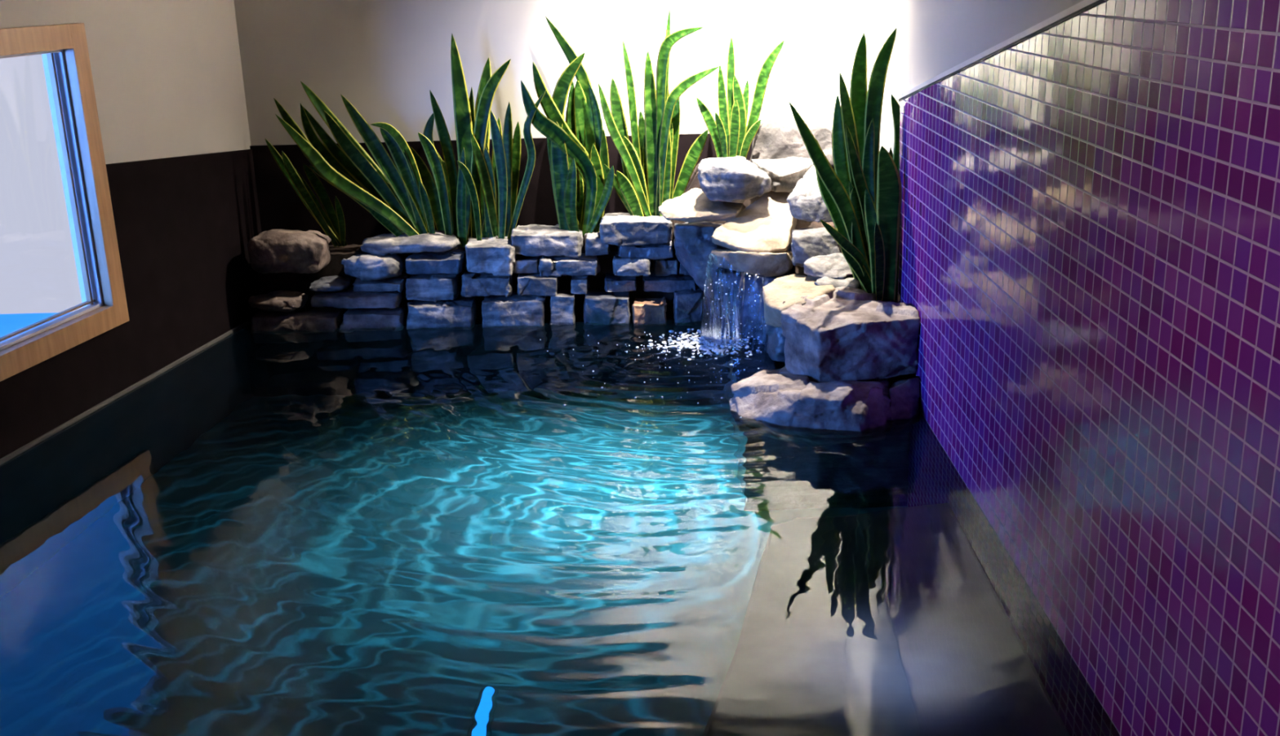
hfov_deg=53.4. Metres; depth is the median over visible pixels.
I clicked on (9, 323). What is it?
ground
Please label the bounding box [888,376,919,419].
rock
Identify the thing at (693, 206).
flat rock
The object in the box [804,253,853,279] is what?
rock
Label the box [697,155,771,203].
rock
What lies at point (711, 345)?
foam
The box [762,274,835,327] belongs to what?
flat rock
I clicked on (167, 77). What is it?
wall
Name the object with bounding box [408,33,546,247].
snake plant
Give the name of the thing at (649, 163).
snake plant
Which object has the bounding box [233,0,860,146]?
wall
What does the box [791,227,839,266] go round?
rock
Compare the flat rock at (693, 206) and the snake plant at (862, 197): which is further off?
the flat rock at (693, 206)
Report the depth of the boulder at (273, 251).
6.02 m
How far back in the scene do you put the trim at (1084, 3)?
3.45 m
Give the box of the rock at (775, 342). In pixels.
[765,324,785,362]
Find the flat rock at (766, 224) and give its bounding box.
[711,190,797,253]
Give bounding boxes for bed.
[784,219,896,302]
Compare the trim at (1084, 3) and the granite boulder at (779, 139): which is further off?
the granite boulder at (779, 139)
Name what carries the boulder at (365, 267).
on the stone wall at (515, 309)
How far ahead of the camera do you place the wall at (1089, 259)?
2.71 m
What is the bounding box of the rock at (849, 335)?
[780,286,919,382]
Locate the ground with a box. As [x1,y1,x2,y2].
[0,312,71,343]
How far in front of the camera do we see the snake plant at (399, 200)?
6.10 m
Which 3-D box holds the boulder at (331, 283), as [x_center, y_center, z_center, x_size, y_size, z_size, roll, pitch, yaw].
[-1.492,-0.403,6.144,0.189,0.063,0.201,-1,17,1]
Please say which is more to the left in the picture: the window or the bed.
the window
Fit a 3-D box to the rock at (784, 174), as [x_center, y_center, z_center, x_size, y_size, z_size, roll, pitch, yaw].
[0.674,-0.896,5.884,0.292,0.124,0.359,-1,17,1]
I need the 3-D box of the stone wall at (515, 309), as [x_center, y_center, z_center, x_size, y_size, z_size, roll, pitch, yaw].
[-0.804,-0.318,6.168,2.163,0.306,0.335,-1,17,1]
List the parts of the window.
frame, frame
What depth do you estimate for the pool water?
3.63 m
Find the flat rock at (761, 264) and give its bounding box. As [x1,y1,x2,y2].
[711,248,792,276]
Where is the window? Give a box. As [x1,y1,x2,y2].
[0,22,128,382]
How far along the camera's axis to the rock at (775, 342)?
5.33 m
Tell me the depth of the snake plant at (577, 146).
6.04 m
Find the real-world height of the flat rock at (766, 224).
0.246 m
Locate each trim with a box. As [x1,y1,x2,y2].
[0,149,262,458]
[0,320,250,464]
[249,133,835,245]
[897,0,1098,99]
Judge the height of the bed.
0.543 m
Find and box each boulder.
[247,229,331,274]
[248,290,307,312]
[309,275,351,292]
[341,253,404,280]
[360,230,460,256]
[750,118,834,166]
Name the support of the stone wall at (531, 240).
on the stone wall at (515, 309)
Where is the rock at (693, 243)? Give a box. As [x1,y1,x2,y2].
[673,222,728,297]
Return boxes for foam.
[635,328,763,365]
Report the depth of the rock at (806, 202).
5.49 m
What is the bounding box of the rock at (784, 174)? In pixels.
[751,156,813,192]
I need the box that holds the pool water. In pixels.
[0,313,1120,735]
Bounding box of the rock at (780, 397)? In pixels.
[728,366,891,431]
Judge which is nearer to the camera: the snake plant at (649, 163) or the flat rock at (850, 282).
the flat rock at (850, 282)
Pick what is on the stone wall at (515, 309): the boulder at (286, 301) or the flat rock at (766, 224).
the boulder at (286, 301)
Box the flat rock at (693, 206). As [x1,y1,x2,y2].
[657,187,746,222]
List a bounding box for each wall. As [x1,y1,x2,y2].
[0,0,251,323]
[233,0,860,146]
[251,271,696,331]
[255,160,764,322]
[405,224,689,276]
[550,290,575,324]
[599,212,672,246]
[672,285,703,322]
[859,0,1279,735]
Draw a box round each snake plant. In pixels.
[265,138,347,247]
[273,81,435,236]
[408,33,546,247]
[520,16,614,235]
[598,7,719,217]
[696,35,784,158]
[789,28,902,302]
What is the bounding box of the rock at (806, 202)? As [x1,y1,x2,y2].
[786,165,832,222]
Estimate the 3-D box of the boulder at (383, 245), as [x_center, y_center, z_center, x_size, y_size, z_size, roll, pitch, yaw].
[-1.104,-0.607,6.138,0.485,0.093,0.296,-1,17,1]
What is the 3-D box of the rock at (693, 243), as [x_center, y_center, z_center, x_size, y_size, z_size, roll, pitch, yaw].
[0.299,-0.508,6.081,0.272,0.410,0.295,-1,17,1]
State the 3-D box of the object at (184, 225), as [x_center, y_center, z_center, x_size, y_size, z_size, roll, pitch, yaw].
[-2.598,0.133,2.720,0.012,1.470,7.600,2,18,10]
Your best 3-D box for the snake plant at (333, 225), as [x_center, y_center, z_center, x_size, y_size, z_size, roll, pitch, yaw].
[-1.622,-0.852,6.202,0.374,0.536,0.107,0,17,5]
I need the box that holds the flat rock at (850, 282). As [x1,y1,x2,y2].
[814,275,860,288]
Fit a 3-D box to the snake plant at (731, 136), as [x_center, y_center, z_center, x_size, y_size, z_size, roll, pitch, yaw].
[0.474,-1.257,5.998,0.418,0.595,0.137,-1,17,1]
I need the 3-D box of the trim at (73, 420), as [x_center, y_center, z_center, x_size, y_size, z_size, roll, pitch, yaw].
[-2.588,0.871,2.820,0.012,0.022,7.350,2,18,10]

